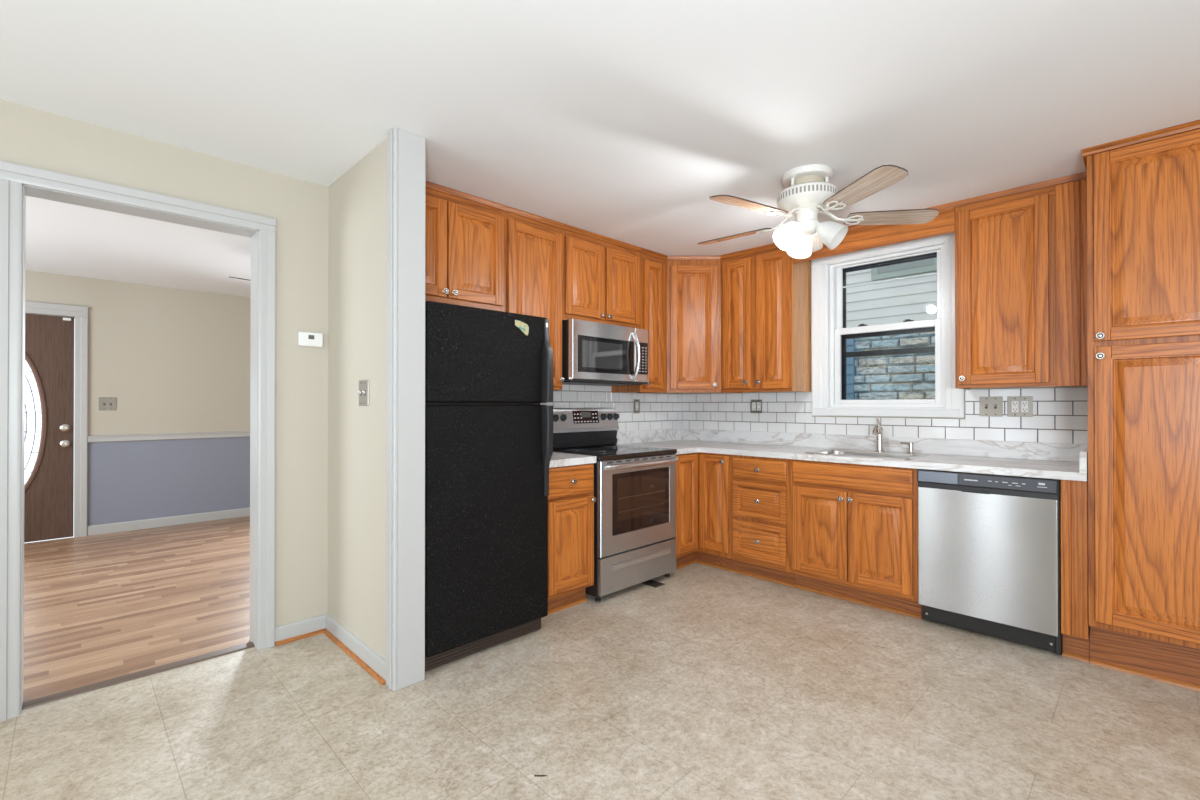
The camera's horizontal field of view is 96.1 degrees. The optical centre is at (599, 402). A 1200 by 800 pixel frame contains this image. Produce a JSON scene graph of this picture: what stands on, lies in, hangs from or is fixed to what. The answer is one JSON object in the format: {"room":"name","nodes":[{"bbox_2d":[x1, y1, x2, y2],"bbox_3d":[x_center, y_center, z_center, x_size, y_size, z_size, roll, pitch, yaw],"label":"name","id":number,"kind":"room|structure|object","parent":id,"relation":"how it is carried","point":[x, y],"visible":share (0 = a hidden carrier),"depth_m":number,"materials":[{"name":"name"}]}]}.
{"room":"kitchen","nodes":[
{"label":"kitchen","id":0,"kind":"room"},
{"bbox_2d":[25,270,250,525],"bbox_3d":[-4.308,0.042,5.740,6.200,2.440,0.150,0,0,-45],"label":"wall","id":1,"kind":"structure","parent":0,"point":[172,360],"depth_m":5.49,"materials":[{"name":"beige paint"}]},
{"bbox_2d":[24,301,87,542],"bbox_3d":[-5.245,0.177,4.724,1.096,2.161,0.102,0,0,-45],"label":"door","id":2,"kind":"structure","parent":1,"relation":"in","point":[55,475],"depth_m":4.96,"materials":[{"name":"brown wood"}]},
{"bbox_2d":[99,397,115,409],"bbox_3d":[-4.741,0.014,5.194,0.125,0.124,0.020,0,0,-45],"label":"switch plate","id":3,"kind":"object","parent":1,"relation":"attached to","point":[105,403],"visible":1,"depth_m":5.20,"materials":[{"name":"grey metal"}]},
{"bbox_2d":[87,507,249,535],"bbox_3d":[-3.441,1.220,6.472,3.930,0.090,0.014,0,0,-45],"label":"baseboard","id":4,"kind":"structure","parent":1,"relation":"attached to","point":[216,515],"depth_m":5.49,"materials":[{"name":"grey paint"}]},
{"bbox_2d":[88,431,249,442],"bbox_3d":[-4.245,0.352,5.674,6.200,0.070,0.030,0,0,-45],"label":"trim","id":5,"kind":"structure","parent":1,"relation":"attached to","point":[230,434],"depth_m":5.49,"materials":[{"name":"grey paint"}]},
{"bbox_2d":[0,99,327,626],"bbox_3d":[-2.632,0.026,1.959,3.285,2.440,0.150,0,0,-45],"label":"wall","id":6,"kind":"structure","parent":0,"point":[29,136],"depth_m":2.82,"materials":[{"name":"beige paint"}]},
{"bbox_2d":[0,160,275,721],"bbox_3d":[-2.080,0.151,2.502,0.965,2.195,0.198,0,0,-45],"label":"trim","id":7,"kind":"structure","parent":6,"relation":"attached to","point":[17,181],"depth_m":2.26,"materials":[{"name":"grey paint"}]},
{"bbox_2d":[22,642,254,709],"bbox_3d":[-2.080,1.243,2.498,0.813,0.011,0.070,0,0,-45],"label":"threshold","id":8,"kind":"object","parent":6,"relation":"attached to","point":[72,692],"depth_m":2.44,"materials":[{"name":"brown"}]},
{"bbox_2d":[275,614,326,641],"bbox_3d":[-1.585,1.205,2.869,0.260,0.090,0.014,0,0,-45],"label":"baseboard","id":9,"kind":"structure","parent":6,"relation":"attached to","point":[308,625],"depth_m":2.86,"materials":[{"name":"grey paint"}]},
{"bbox_2d":[298,331,322,346],"bbox_3d":[-1.554,-0.338,2.897,0.120,0.074,0.028,0,0,-45],"label":"thermostat","id":10,"kind":"object","parent":6,"relation":"attached to","point":[304,338],"visible":1,"depth_m":2.88,"materials":[{"name":"white plastic"}]},
{"bbox_2d":[328,138,386,659],"bbox_3d":[-1.150,0.029,2.706,0.125,2.440,0.865,0,0,-45],"label":"wall","id":11,"kind":"structure","parent":0,"point":[357,200],"depth_m":2.66,"materials":[{"name":"beige paint"}]},
{"bbox_2d":[275,628,385,685],"bbox_3d":[-1.310,1.240,2.580,0.244,0.017,0.784,0,0,-45],"label":"trim","id":12,"kind":"structure","parent":11,"relation":"attached to","point":[368,669],"depth_m":2.74,"materials":[{"name":"brown wood"}]},
{"bbox_2d":[326,613,385,679],"bbox_3d":[-1.222,1.204,2.675,0.014,0.090,0.802,0,0,-45],"label":"baseboard","id":13,"kind":"structure","parent":11,"relation":"attached to","point":[364,652],"depth_m":2.62,"materials":[{"name":"grey paint"}]},
{"bbox_2d":[358,380,368,405],"bbox_3d":[-1.145,-0.045,2.597,0.020,0.124,0.116,0,0,-45],"label":"switch plate","id":14,"kind":"object","parent":11,"relation":"attached to","point":[363,391],"visible":1,"depth_m":2.59,"materials":[{"name":"grey metal"}]},
{"bbox_2d":[386,127,425,690],"bbox_3d":[-0.867,0.028,2.406,0.149,2.440,0.085,0,0,-45],"label":"trim","id":15,"kind":"structure","parent":11,"relation":"attached to","point":[406,151],"depth_m":2.37,"materials":[{"name":"grey paint"}]},
{"bbox_2d":[0,0,1199,296],"bbox_3d":[-0.751,-1.243,2.125,6.490,0.100,10.300,0,0,-45],"label":"ceiling","id":16,"kind":"structure","parent":0,"point":[621,120],"depth_m":2.10,"materials":[{"name":"white paint"}]},
{"bbox_2d":[697,164,938,258],"bbox_3d":[1.046,-0.985,2.840,1.229,0.410,1.200,0,0,-45],"label":"ceiling fan","id":17,"kind":"object","parent":16,"relation":"hanging from","point":[808,193],"visible":1,"depth_m":2.73,"materials":[{"name":"white"}]},
{"bbox_2d":[792,202,954,262],"bbox_3d":[1.756,-1.101,3.568,0.036,0.172,1.010,0,0,-45],"label":"valance","id":18,"kind":"object","parent":16,"relation":"attached to","point":[858,237],"visible":0.64,"depth_m":3.47,"materials":[{"name":"brown wood"}]},
{"bbox_2d":[0,516,1199,799],"bbox_3d":[-0.748,1.272,2.117,6.200,0.050,10.000,0,0,-45],"label":"floor","id":19,"kind":"structure","parent":0,"point":[708,682],"depth_m":2.21,"materials":[{"name":"tile"}]},
{"bbox_2d":[425,301,552,670],"bbox_3d":[-0.761,0.395,2.921,0.707,1.711,0.761,0,0,-45],"label":"refrigerator","id":20,"kind":"object","parent":19,"relation":"on","point":[489,434],"visible":0.77,"depth_m":2.65,"materials":[{"name":"black metal"}]},
{"bbox_2d":[515,320,528,334],"bbox_3d":[-0.406,-0.388,2.809,0.088,0.075,0.001,0,0,-45],"label":"sticker","id":21,"kind":"object","parent":20,"relation":"attached to","point":[524,327],"visible":1,"depth_m":2.81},
{"bbox_2d":[548,463,596,614],"bbox_3d":[-0.396,0.815,3.403,0.452,0.874,0.658,0,0,-45],"label":"base cabinet","id":22,"kind":"object","parent":19,"relation":"on","point":[571,499],"visible":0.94,"depth_m":3.21,"materials":[{"name":"brown wood"}]},
{"bbox_2d":[549,452,595,467],"bbox_3d":[-0.405,0.306,3.413,0.456,0.141,0.636,0,0,-45],"label":"countertop","id":23,"kind":"structure","parent":22,"relation":"on","point":[558,459],"depth_m":3.26,"materials":[{"name":"stone"}]},
{"bbox_2d":[553,408,678,601],"bbox_3d":[0.080,0.647,3.810,0.780,1.213,0.693,0,0,-45],"label":"range","id":24,"kind":"object","parent":19,"relation":"on","point":[635,486],"visible":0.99,"depth_m":3.62,"materials":[{"name":"silver metal"}]},
{"bbox_2d":[553,445,676,460],"bbox_3d":[0.068,0.350,3.821,0.776,0.033,0.602,0,0,-45],"label":"cooktop","id":25,"kind":"object","parent":24,"relation":"in","point":[607,452],"depth_m":3.74,"materials":[{"name":"black glass"}]},
{"bbox_2d":[642,580,664,587],"bbox_3d":[0.356,1.250,3.733,0.100,0.006,0.160,0,0,-45],"label":"floor vent","id":26,"kind":"object","parent":19,"relation":"in","point":[652,583],"visible":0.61,"depth_m":3.71,"materials":[{"name":"brown metal"}]},
{"bbox_2d":[674,452,736,572],"bbox_3d":[0.745,0.819,4.358,0.928,0.874,0.900,0,0,-45],"label":"base cabinet","id":27,"kind":"object","parent":19,"relation":"on","point":[703,480],"visible":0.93,"depth_m":4.03,"materials":[{"name":"brown wood"}]},
{"bbox_2d":[616,429,1087,480],"bbox_3d":[1.423,0.307,3.671,0.928,0.140,2.832,0,0,-45],"label":"countertop","id":28,"kind":"structure","parent":27,"relation":"on","point":[1062,461],"depth_m":3.49,"materials":[{"name":"stone"}]},
{"bbox_2d":[805,448,930,459],"bbox_3d":[1.756,0.423,3.547,0.504,0.182,0.636,0,0,-45],"label":"sink","id":29,"kind":"object","parent":28,"relation":"in","point":[833,451],"visible":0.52,"depth_m":3.61,"materials":[{"name":"silver metal"}]},
{"bbox_2d":[821,451,912,457],"bbox_3d":[1.724,0.428,3.516,0.352,0.171,0.552,0,0,-45],"label":"basin","id":30,"kind":"object","parent":29,"relation":"in","point":[857,453],"depth_m":3.64,"materials":[{"name":"silver metal"}]},
{"bbox_2d":[900,442,914,452],"bbox_3d":[2.024,0.296,3.542,0.086,0.072,0.048,0,0,0],"label":"sprayer","id":31,"kind":"object","parent":29,"relation":"on","point":[911,445],"visible":1,"depth_m":3.53,"materials":[{"name":"silver metal"}]},
{"bbox_2d":[872,418,884,451],"bbox_3d":[1.866,0.220,3.627,0.060,0.225,0.194,0,0,38],"label":"faucet","id":32,"kind":"object","parent":28,"relation":"on","point":[877,429],"visible":1,"depth_m":3.66,"materials":[{"name":"silver metal"}]},
{"bbox_2d":[731,455,795,586],"bbox_3d":[1.315,0.817,3.969,0.658,0.874,0.452,0,0,-45],"label":"base cabinet","id":33,"kind":"object","parent":19,"relation":"on","point":[760,486],"visible":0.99,"depth_m":3.75,"materials":[{"name":"brown wood"}]},
{"bbox_2d":[790,459,921,618],"bbox_3d":[1.742,0.815,3.536,0.658,0.874,0.762,0,0,-45],"label":"base cabinet","id":34,"kind":"object","parent":19,"relation":"on","point":[854,527],"visible":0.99,"depth_m":3.30,"materials":[{"name":"brown wood"}]},
{"bbox_2d":[918,469,1061,654],"bbox_3d":[2.223,0.815,3.038,0.613,0.872,0.610,0,0,-45],"label":"dishwasher","id":35,"kind":"object","parent":19,"relation":"on","point":[989,545],"visible":0.95,"depth_m":2.80,"materials":[{"name":"silver metal"}]},
{"bbox_2d":[1060,480,1089,661],"bbox_3d":[2.306,0.811,2.618,0.084,0.874,0.099,0,0,-45],"label":"filler panel","id":36,"kind":"object","parent":19,"relation":"on","point":[1073,494],"visible":0.89,"depth_m":2.60,"materials":[{"name":"brown wood"}]},
{"bbox_2d":[1082,120,1199,690],"bbox_3d":[2.732,0.029,2.516,0.681,2.440,0.674,0,0,-45],"label":"pantry cabinet","id":37,"kind":"object","parent":19,"relation":"on","point":[1143,190],"visible":1,"depth_m":2.40,"materials":[{"name":"brown wood"}]},
{"bbox_2d":[564,392,681,448],"bbox_3d":[-0.377,0.035,4.087,2.915,2.440,0.280,0,0,-45],"label":"wall","id":38,"kind":"structure","parent":0,"point":[617,392],"depth_m":4.71,"materials":[{"name":"beige paint"}]},
{"bbox_2d":[425,181,505,311],"bbox_3d":[-0.929,-0.864,3.100,0.732,0.650,0.353,0,0,-45],"label":"upper cabinet","id":39,"kind":"object","parent":38,"relation":"attached to","point":[465,233],"visible":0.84,"depth_m":3.05,"materials":[{"name":"brown wood"}]},
{"bbox_2d":[504,206,563,389],"bbox_3d":[-0.504,-0.635,3.517,0.459,1.104,0.353,0,0,-45],"label":"upper cabinet","id":40,"kind":"object","parent":38,"relation":"attached to","point":[532,242],"visible":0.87,"depth_m":3.41,"materials":[{"name":"brown wood"}]},
{"bbox_2d":[562,224,640,327],"bbox_3d":[-0.063,-0.867,3.952,0.779,0.636,0.353,0,0,-45],"label":"upper cabinet","id":41,"kind":"object","parent":38,"relation":"attached to","point":[601,274],"visible":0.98,"depth_m":3.80,"materials":[{"name":"brown wood"}]},
{"bbox_2d":[562,318,647,385],"bbox_3d":[-0.025,-0.339,3.902,0.762,0.414,0.462,0,0,-45],"label":"microwave","id":42,"kind":"object","parent":41,"relation":"attached to","point":[593,353],"visible":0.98,"depth_m":3.72,"materials":[{"name":"silver metal"}]},
{"bbox_2d":[540,384,681,431],"bbox_3d":[-0.018,0.053,4.239,2.190,0.376,0.006,0,0,-45],"label":"tile backsplash","id":43,"kind":"structure","parent":38,"relation":"attached to","point":[657,411],"depth_m":4.49,"materials":[{"name":"white tile"}]},
{"bbox_2d":[634,399,639,412],"bbox_3d":[0.311,0.034,4.551,0.075,0.118,0.009,0,0,-45],"label":"outlet","id":44,"kind":"object","parent":43,"relation":"attached to","point":[636,401],"visible":1,"depth_m":4.55,"materials":[{"name":"grey metal"}]},
{"bbox_2d":[611,248,667,392],"bbox_3d":[0.333,-0.631,4.340,0.332,1.104,0.353,0,0,-45],"label":"upper cabinet","id":45,"kind":"object","parent":38,"relation":"attached to","point":[653,265],"visible":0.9,"depth_m":4.24,"materials":[{"name":"brown wood"}]},
{"bbox_2d":[667,255,720,392],"bbox_3d":[0.760,-0.630,4.566,0.623,1.104,0.633,0,0,-45],"label":"upper cabinet","id":46,"kind":"object","parent":38,"relation":"attached to","point":[693,282],"visible":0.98,"depth_m":4.35,"materials":[{"name":"brown wood"}]},
{"bbox_2d":[682,260,1089,626],"bbox_3d":[2.914,0.030,2.921,0.140,2.440,6.000,0,0,-45],"label":"wall","id":47,"kind":"structure","parent":0,"point":[811,260],"depth_m":3.87,"materials":[{"name":"beige paint"}]},
{"bbox_2d":[720,243,810,392],"bbox_3d":[1.280,-0.632,4.229,0.353,1.104,0.606,0,0,-45],"label":"upper cabinet","id":48,"kind":"object","parent":47,"relation":"attached to","point":[766,296],"visible":0.98,"depth_m":4.08,"materials":[{"name":"brown wood"}]},
{"bbox_2d":[682,387,1087,443],"bbox_3d":[1.755,0.080,3.993,0.006,0.320,2.826,0,0,-45],"label":"tile backsplash","id":49,"kind":"structure","parent":47,"relation":"attached to","point":[1060,415],"depth_m":3.62,"materials":[{"name":"white tile"}]},
{"bbox_2d":[751,400,761,412],"bbox_3d":[1.291,0.034,4.454,0.009,0.112,0.102,0,0,-45],"label":"outlet","id":50,"kind":"object","parent":49,"relation":"attached to","point":[756,405],"visible":1,"depth_m":4.45,"materials":[{"name":"grey metal"}]},
{"bbox_2d":[752,402,755,410],"bbox_3d":[1.273,0.034,4.468,0.004,0.068,0.034,0,0,-45],"label":"receptacle","id":51,"kind":"object","parent":50,"relation":"attached to","point":[753,403],"depth_m":4.47,"materials":[{"name":"white plastic"}]},
{"bbox_2d":[757,402,760,410],"bbox_3d":[1.305,0.033,4.435,0.004,0.068,0.034,0,0,-45],"label":"receptacle","id":52,"kind":"object","parent":50,"relation":"attached to","point":[758,403],"depth_m":4.43,"materials":[{"name":"white plastic"}]},
{"bbox_2d":[979,397,1002,416],"bbox_3d":[2.402,0.026,3.317,0.020,0.122,0.118,0,0,-45],"label":"switch plate","id":53,"kind":"object","parent":49,"relation":"attached to","point":[988,406],"visible":1,"depth_m":3.32,"materials":[{"name":"beige"}]},
{"bbox_2d":[1007,396,1032,416],"bbox_3d":[2.506,0.025,3.219,0.009,0.122,0.122,0,0,-45],"label":"outlet","id":54,"kind":"object","parent":49,"relation":"attached to","point":[1017,406],"visible":1,"depth_m":3.22,"materials":[{"name":"beige"}]},
{"bbox_2d":[1011,401,1018,411],"bbox_3d":[2.488,0.025,3.234,0.004,0.068,0.034,0,0,-45],"label":"receptacle","id":55,"kind":"object","parent":54,"relation":"attached to","point":[1014,404],"depth_m":3.23,"materials":[{"name":"white plastic"}]},
{"bbox_2d":[1021,401,1027,411],"bbox_3d":[2.520,0.025,3.201,0.004,0.068,0.034,0,0,-45],"label":"receptacle","id":56,"kind":"object","parent":54,"relation":"attached to","point":[1024,404],"depth_m":3.20,"materials":[{"name":"white plastic"}]},
{"bbox_2d":[812,232,964,417],"bbox_3d":[2.015,-0.525,3.820,0.184,1.251,0.981,0,0,-45],"label":"window","id":57,"kind":"structure","parent":47,"relation":"in","point":[830,333],"depth_m":3.84,"materials":[{"name":"white plastic"}]},
{"bbox_2d":[954,171,1087,388],"bbox_3d":[2.410,-0.637,3.080,0.353,1.104,0.600,0,0,-45],"label":"upper cabinet","id":58,"kind":"object","parent":47,"relation":"attached to","point":[1021,252],"visible":0.98,"depth_m":2.96,"materials":[{"name":"brown wood"}]},
{"label":"outside","id":59,"kind":"structure","parent":0,"visible":0},
{"bbox_3d":[5.108,1.902,9.281,11.800,0.050,28.000,0,0,-45],"label":"ground","id":60,"kind":"structure","parent":59,"visible":0},
{"bbox_2d":[846,257,936,399],"bbox_3d":[2.928,-1.137,7.148,0.318,6.010,10.000,0,0,-45],"label":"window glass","id":61,"kind":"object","parent":60,"relation":"on","point":[899,376],"visible":0.06,"depth_m":6.46,"materials":[{"name":"white"}]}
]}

